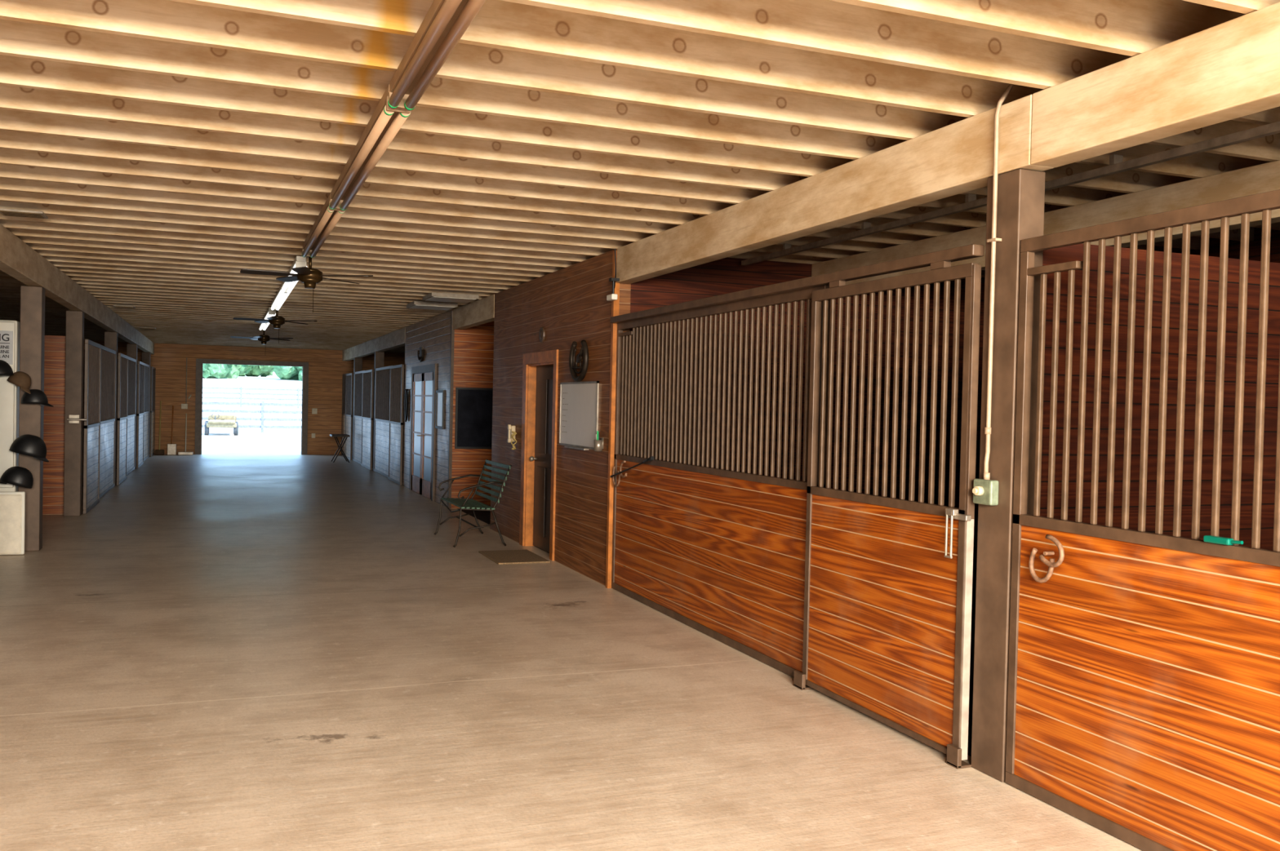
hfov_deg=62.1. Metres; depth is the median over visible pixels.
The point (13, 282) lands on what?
joist
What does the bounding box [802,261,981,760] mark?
door
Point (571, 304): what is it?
wall
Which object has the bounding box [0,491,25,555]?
storage cabinet
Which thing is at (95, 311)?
support beam
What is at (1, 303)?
joist
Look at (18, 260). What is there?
support beam
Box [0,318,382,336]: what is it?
joist
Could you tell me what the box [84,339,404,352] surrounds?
joist
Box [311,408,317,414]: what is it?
light switch
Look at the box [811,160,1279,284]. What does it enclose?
support beam
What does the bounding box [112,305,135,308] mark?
ceiling vent
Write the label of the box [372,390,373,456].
wall stall partition
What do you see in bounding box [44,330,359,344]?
joist
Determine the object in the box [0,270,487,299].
joist
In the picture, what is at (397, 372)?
door
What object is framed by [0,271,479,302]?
joist
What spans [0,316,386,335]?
joist
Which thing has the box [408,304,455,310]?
diffuser
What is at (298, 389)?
fence section
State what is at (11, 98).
joist
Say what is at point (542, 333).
wall plaque
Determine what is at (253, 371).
tree
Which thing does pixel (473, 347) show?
wall
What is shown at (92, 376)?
door
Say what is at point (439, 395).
window pane
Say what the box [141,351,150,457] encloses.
wooden post
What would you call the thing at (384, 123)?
fluorescent light
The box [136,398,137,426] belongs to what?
wall
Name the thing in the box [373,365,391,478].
stall
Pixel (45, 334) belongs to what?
joist
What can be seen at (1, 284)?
joist
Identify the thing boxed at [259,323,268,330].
fluorescent light
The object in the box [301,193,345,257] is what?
fluorescent light
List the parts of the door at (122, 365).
rail, rail, wood panel, rail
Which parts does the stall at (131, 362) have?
wood panel, rail, rail, rail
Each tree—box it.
[202,364,239,378]
[236,364,274,377]
[273,365,302,381]
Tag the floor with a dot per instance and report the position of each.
(224, 652)
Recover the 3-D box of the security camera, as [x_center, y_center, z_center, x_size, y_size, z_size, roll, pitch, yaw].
[-0.220,-1.298,9.111,0.086,0.451,0.140,1,1,-21]
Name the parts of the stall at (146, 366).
wood panel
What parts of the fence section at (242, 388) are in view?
post, rail, rail, rail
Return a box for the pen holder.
[594,431,604,451]
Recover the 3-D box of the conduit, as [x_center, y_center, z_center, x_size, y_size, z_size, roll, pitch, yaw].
[1.542,-0.572,4.669,0.119,1.840,0.103,2,1,34]
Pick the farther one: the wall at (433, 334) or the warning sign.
the wall at (433, 334)
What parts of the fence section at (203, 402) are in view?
rail, rail, rail, rail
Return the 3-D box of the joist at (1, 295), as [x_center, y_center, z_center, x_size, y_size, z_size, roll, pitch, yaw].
[-5.385,-1.939,16.875,12.600,0.282,0.042,1,1,-21]
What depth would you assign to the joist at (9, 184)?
7.94 m
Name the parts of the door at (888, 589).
rail, wood panel, rail, rail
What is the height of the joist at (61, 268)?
0.282 m
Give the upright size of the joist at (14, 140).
0.282 m
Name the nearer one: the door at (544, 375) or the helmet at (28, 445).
the helmet at (28, 445)
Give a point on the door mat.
(503, 557)
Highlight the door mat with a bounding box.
[478,550,550,564]
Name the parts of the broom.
handle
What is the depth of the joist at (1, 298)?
16.97 m
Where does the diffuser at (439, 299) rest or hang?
attached to the panel light at (433, 296)
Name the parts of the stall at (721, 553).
feed opening frame, rail, wood panel, rail, rail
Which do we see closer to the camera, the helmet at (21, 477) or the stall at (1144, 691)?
the stall at (1144, 691)
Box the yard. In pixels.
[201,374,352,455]
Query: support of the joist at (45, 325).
attached to the ceiling
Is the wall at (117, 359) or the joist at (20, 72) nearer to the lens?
the joist at (20, 72)
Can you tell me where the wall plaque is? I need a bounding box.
[538,327,545,342]
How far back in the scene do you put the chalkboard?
15.81 m
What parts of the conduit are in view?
switch knob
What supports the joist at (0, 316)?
attached to the ceiling
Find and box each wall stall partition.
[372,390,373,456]
[402,368,404,471]
[1040,244,1279,550]
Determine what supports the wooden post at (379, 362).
on the floor
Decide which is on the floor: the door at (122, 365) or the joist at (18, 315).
the door at (122, 365)
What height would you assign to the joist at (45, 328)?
0.282 m
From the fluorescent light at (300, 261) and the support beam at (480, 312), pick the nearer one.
the fluorescent light at (300, 261)
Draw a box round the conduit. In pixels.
[972,84,1013,506]
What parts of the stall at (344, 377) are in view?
wood panel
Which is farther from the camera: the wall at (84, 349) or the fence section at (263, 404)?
the fence section at (263, 404)
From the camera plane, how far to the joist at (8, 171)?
7.51 m
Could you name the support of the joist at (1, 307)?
attached to the ceiling
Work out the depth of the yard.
59.45 m
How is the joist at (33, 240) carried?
attached to the ceiling
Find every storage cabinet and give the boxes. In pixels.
[0,320,20,492]
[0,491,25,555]
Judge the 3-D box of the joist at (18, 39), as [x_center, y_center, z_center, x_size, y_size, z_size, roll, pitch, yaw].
[-0.704,-1.604,4.983,12.600,0.282,0.042,1,1,-21]
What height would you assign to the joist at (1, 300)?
0.282 m
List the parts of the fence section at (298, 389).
post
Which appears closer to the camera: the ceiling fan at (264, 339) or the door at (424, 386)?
the door at (424, 386)
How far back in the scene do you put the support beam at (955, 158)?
5.75 m
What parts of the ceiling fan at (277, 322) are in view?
fan blade, fan blade, fan blade, fan blade, fan blade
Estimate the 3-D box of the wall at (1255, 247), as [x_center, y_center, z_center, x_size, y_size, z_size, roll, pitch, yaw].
[1.606,-0.294,16.130,0.200,3.233,33.250,1,1,-21]
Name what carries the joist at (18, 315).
attached to the ceiling
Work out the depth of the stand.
26.41 m
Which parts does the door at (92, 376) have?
rail, rail, wood panel, rail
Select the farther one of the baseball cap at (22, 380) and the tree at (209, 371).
the tree at (209, 371)
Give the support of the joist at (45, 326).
attached to the ceiling
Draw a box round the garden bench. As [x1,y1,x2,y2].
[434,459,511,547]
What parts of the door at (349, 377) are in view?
wood panel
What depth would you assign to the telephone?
12.25 m
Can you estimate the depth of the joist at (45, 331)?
25.69 m
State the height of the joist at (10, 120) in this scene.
0.282 m
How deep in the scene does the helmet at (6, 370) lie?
10.28 m
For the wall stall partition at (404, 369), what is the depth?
23.87 m
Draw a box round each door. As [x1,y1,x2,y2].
[82,339,101,514]
[116,352,128,485]
[136,360,144,468]
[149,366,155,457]
[344,373,353,460]
[360,369,373,470]
[388,364,404,485]
[408,364,436,501]
[528,364,553,553]
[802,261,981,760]
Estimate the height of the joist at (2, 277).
0.282 m
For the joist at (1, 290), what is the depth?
15.66 m
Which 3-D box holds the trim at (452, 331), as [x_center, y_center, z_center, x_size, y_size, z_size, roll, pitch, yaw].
[-2.794,-0.231,15.734,0.042,2.928,0.070,1,1,-21]
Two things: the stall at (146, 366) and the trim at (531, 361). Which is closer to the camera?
the trim at (531, 361)
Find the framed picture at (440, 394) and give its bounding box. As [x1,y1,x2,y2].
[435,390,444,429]
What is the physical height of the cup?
0.120 m
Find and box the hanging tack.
[404,389,408,422]
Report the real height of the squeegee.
1.101 m
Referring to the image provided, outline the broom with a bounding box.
[155,400,164,455]
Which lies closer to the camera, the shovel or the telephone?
the telephone
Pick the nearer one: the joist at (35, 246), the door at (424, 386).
the joist at (35, 246)
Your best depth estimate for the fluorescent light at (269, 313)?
16.06 m
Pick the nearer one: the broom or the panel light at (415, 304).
the panel light at (415, 304)
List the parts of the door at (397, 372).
wood panel, rail, rail, rail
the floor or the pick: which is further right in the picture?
the pick
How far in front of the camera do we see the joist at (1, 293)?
16.11 m
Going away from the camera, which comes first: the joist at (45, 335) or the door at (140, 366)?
the door at (140, 366)
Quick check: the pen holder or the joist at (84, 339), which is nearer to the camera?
the pen holder
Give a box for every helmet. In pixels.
[0,360,13,376]
[0,466,33,488]
[8,434,48,462]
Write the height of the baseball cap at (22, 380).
0.228 m
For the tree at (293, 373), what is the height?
10.753 m
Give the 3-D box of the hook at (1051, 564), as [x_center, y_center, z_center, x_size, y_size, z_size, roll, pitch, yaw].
[1.666,0.546,4.347,0.054,0.208,0.210,1,1,-21]
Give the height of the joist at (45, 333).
0.282 m
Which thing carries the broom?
on the floor
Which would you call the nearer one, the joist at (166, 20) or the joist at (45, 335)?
the joist at (166, 20)
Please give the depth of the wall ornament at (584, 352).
10.02 m
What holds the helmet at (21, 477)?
hanging from the wooden post at (32, 331)
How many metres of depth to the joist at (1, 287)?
15.21 m
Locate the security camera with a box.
[606,248,619,301]
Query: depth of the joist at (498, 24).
4.32 m
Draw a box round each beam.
[0,223,84,311]
[83,288,154,355]
[342,327,405,361]
[453,293,494,329]
[616,94,1054,284]
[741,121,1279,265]
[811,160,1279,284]
[1030,1,1279,167]
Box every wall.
[42,335,65,515]
[82,349,84,486]
[84,340,404,454]
[115,359,118,469]
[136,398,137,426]
[402,310,451,506]
[451,309,493,509]
[489,248,631,586]
[629,257,984,571]
[1154,227,1279,262]
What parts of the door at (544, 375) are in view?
knob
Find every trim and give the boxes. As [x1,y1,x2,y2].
[194,358,308,454]
[447,311,454,509]
[519,349,558,560]
[605,250,619,588]
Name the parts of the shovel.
blade, handle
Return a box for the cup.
[594,437,604,451]
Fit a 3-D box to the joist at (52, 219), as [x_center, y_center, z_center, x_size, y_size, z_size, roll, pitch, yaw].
[-2.445,-1.728,9.387,12.600,0.282,0.042,1,1,-21]
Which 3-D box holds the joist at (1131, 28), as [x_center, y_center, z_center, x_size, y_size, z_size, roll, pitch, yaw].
[-0.007,-1.555,3.238,12.600,0.282,0.042,1,1,-21]
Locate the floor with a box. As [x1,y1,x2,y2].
[0,454,1142,850]
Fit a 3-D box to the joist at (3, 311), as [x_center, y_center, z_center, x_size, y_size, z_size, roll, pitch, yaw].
[-6.580,-2.025,19.952,12.600,0.282,0.042,1,1,-21]
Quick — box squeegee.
[177,413,193,455]
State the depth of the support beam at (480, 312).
14.36 m
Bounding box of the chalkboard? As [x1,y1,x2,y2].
[454,387,493,448]
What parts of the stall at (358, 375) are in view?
wood panel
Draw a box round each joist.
[0,0,1271,178]
[0,18,1194,193]
[0,54,1279,230]
[0,84,1254,242]
[0,109,1200,249]
[0,130,1146,249]
[0,148,933,244]
[0,164,897,252]
[0,177,863,258]
[0,190,984,277]
[0,200,613,256]
[0,213,595,262]
[0,219,579,267]
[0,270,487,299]
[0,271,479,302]
[0,275,470,305]
[0,279,463,307]
[0,283,457,310]
[0,286,449,312]
[0,288,443,315]
[0,292,436,316]
[0,294,432,319]
[0,297,426,320]
[0,299,422,322]
[0,302,417,324]
[0,304,413,325]
[0,306,408,327]
[0,308,404,328]
[0,310,399,330]
[0,311,395,331]
[0,313,393,333]
[0,315,388,333]
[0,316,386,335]
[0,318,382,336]
[5,227,564,272]
[16,235,551,277]
[17,320,380,337]
[26,243,537,281]
[34,249,527,285]
[42,256,515,289]
[44,323,375,338]
[44,324,373,339]
[44,325,371,340]
[44,327,368,342]
[44,328,364,342]
[44,329,362,343]
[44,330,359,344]
[44,331,404,346]
[44,333,404,347]
[44,333,404,348]
[44,334,404,350]
[48,261,505,293]
[56,266,496,296]
[84,337,404,350]
[84,337,404,351]
[84,338,404,351]
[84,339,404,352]
[168,0,1279,161]
[500,0,1279,124]
[829,0,1246,56]
[1182,0,1279,13]
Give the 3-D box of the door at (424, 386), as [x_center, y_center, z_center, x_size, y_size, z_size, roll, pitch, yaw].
[-3.684,0.082,17.875,0.081,2.180,2.250,1,1,-21]
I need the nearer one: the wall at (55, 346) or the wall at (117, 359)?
the wall at (55, 346)
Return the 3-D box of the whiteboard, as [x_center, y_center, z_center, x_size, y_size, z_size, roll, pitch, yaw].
[-0.604,-0.097,10.101,0.049,0.635,1.130,1,1,-21]
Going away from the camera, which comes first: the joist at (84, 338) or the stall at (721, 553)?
the stall at (721, 553)
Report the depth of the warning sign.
10.47 m
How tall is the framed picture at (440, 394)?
0.600 m
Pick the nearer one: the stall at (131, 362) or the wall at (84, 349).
the wall at (84, 349)
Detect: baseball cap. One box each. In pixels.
[7,371,31,394]
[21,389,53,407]
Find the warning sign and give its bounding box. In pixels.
[0,330,13,364]
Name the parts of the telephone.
cord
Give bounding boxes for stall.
[99,345,115,498]
[126,356,136,475]
[143,363,149,461]
[341,373,349,455]
[353,370,363,464]
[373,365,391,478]
[611,284,830,677]
[1004,189,1279,850]
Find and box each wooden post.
[17,285,44,551]
[63,311,84,516]
[104,331,117,486]
[126,343,137,469]
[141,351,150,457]
[351,357,362,461]
[372,351,384,471]
[970,168,1045,782]
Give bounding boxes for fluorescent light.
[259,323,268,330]
[262,306,275,324]
[271,284,289,310]
[280,255,306,293]
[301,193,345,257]
[328,84,410,210]
[387,0,485,111]
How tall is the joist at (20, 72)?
0.282 m
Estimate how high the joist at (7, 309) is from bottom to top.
0.282 m
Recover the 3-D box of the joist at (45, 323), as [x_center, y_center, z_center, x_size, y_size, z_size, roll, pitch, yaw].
[-7.815,-2.112,23.034,12.600,0.282,0.042,1,1,-21]
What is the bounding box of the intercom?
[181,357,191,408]
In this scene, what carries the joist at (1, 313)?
attached to the ceiling
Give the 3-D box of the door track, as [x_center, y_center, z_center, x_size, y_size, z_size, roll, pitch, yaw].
[0.643,-0.847,6.969,0.065,0.052,4.760,1,1,-21]
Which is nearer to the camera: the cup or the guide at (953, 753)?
the guide at (953, 753)
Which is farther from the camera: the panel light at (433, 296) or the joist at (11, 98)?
the panel light at (433, 296)
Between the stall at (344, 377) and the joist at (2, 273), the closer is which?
the joist at (2, 273)
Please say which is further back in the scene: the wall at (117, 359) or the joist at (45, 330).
the joist at (45, 330)
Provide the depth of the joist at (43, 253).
11.26 m
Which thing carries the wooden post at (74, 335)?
on the floor
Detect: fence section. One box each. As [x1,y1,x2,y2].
[201,401,261,428]
[202,386,239,402]
[240,386,297,407]
[261,400,302,433]
[297,388,302,408]
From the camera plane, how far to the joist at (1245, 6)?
3.50 m
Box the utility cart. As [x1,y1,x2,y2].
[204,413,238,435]
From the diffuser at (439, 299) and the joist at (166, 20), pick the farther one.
the diffuser at (439, 299)
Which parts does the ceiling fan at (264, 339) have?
fan blade, fan blade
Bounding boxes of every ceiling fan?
[230,328,293,344]
[233,306,316,343]
[240,251,373,312]
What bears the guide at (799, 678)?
on the floor
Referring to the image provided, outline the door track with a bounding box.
[610,244,984,323]
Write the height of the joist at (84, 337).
0.282 m
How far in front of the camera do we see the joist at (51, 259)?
11.60 m
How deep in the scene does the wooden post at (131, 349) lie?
22.48 m
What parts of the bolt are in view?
plate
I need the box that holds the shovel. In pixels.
[167,405,176,455]
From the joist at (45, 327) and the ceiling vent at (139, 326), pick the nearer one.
the ceiling vent at (139, 326)
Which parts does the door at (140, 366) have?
wood panel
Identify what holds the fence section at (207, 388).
on the yard
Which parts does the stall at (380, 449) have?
rail, wood panel, rail, rail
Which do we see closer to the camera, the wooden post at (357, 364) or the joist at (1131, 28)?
the joist at (1131, 28)
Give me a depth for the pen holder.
9.43 m
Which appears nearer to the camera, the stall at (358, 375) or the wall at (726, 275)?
the wall at (726, 275)
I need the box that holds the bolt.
[66,414,86,423]
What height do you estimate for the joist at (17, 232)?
0.282 m
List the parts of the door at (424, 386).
glass pane, glass pane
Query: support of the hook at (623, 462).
attached to the stall at (721, 553)
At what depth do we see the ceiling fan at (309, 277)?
9.66 m
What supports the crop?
on the hook at (623, 462)
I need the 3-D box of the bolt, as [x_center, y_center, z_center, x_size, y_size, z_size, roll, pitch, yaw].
[-7.255,-0.082,13.704,0.220,0.110,0.030,1,1,-21]
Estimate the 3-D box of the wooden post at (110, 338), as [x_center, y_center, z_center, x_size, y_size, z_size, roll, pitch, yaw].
[-9.105,-0.281,18.286,0.190,2.645,0.200,1,1,-21]
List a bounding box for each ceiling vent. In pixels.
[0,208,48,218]
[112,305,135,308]
[138,326,155,328]
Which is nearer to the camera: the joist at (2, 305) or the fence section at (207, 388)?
the joist at (2, 305)
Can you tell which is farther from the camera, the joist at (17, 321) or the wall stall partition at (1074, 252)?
the joist at (17, 321)
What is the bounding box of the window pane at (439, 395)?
[436,392,442,426]
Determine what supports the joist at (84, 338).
attached to the ceiling
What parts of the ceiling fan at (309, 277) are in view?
fan blade, fan blade, fan blade, fan blade, fan blade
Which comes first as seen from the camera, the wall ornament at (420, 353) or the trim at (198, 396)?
the wall ornament at (420, 353)
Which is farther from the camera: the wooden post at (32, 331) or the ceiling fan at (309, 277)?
the wooden post at (32, 331)
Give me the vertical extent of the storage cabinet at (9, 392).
2.296 m
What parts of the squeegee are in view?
handle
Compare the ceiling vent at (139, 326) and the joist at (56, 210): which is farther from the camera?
the ceiling vent at (139, 326)
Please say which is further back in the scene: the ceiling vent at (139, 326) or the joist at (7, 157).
the ceiling vent at (139, 326)
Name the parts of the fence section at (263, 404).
post, rail, rail, rail, rail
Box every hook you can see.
[612,461,626,487]
[1028,534,1064,583]
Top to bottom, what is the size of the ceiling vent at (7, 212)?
0.021 m
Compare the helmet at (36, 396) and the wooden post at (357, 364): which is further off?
the wooden post at (357, 364)
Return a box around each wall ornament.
[417,346,424,362]
[568,340,588,382]
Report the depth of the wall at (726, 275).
9.95 m
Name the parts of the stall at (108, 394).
wood panel, rail, rail, rail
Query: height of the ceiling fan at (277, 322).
0.567 m
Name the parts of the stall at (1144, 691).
feed opening frame, rail, rail, wood panel, rail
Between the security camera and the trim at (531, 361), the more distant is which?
the trim at (531, 361)
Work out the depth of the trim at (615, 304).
9.22 m
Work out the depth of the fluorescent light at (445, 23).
3.80 m
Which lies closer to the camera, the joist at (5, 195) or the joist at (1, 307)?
the joist at (5, 195)
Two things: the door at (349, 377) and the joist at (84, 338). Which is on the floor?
the door at (349, 377)
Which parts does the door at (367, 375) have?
wood panel, rail, rail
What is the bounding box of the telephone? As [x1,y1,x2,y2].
[506,424,516,449]
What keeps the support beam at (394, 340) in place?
attached to the wall at (433, 334)
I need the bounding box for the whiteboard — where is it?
[559,381,599,450]
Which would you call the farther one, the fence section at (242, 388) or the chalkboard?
the fence section at (242, 388)
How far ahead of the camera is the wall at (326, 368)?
29.02 m
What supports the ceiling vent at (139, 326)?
attached to the joist at (17, 321)
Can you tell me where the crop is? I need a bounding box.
[610,456,654,477]
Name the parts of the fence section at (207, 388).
rail, rail, rail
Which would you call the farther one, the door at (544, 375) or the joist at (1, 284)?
the joist at (1, 284)
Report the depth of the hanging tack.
19.32 m
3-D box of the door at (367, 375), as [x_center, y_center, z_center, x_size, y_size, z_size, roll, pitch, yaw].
[-6.297,-0.148,24.559,0.040,2.256,1.690,1,1,-21]
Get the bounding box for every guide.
[793,671,813,690]
[946,744,971,769]
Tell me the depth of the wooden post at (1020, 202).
4.63 m
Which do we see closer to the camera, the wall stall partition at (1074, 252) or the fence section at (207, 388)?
the wall stall partition at (1074, 252)
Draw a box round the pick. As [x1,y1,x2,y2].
[1203,535,1243,545]
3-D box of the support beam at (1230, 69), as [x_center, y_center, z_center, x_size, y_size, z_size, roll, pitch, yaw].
[2.774,-1.173,1.811,0.140,0.298,5.800,1,1,-21]
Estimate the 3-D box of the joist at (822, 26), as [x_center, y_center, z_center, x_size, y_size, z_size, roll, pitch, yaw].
[-0.170,-1.567,3.669,12.600,0.282,0.042,1,1,-21]
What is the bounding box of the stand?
[329,434,350,462]
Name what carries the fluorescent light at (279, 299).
attached to the joist at (2, 273)
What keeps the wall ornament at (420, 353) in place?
attached to the wall at (433, 334)
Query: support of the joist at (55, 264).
attached to the ceiling
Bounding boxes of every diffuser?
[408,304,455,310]
[425,296,475,302]
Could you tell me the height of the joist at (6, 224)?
0.282 m
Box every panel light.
[406,301,457,310]
[422,292,479,302]

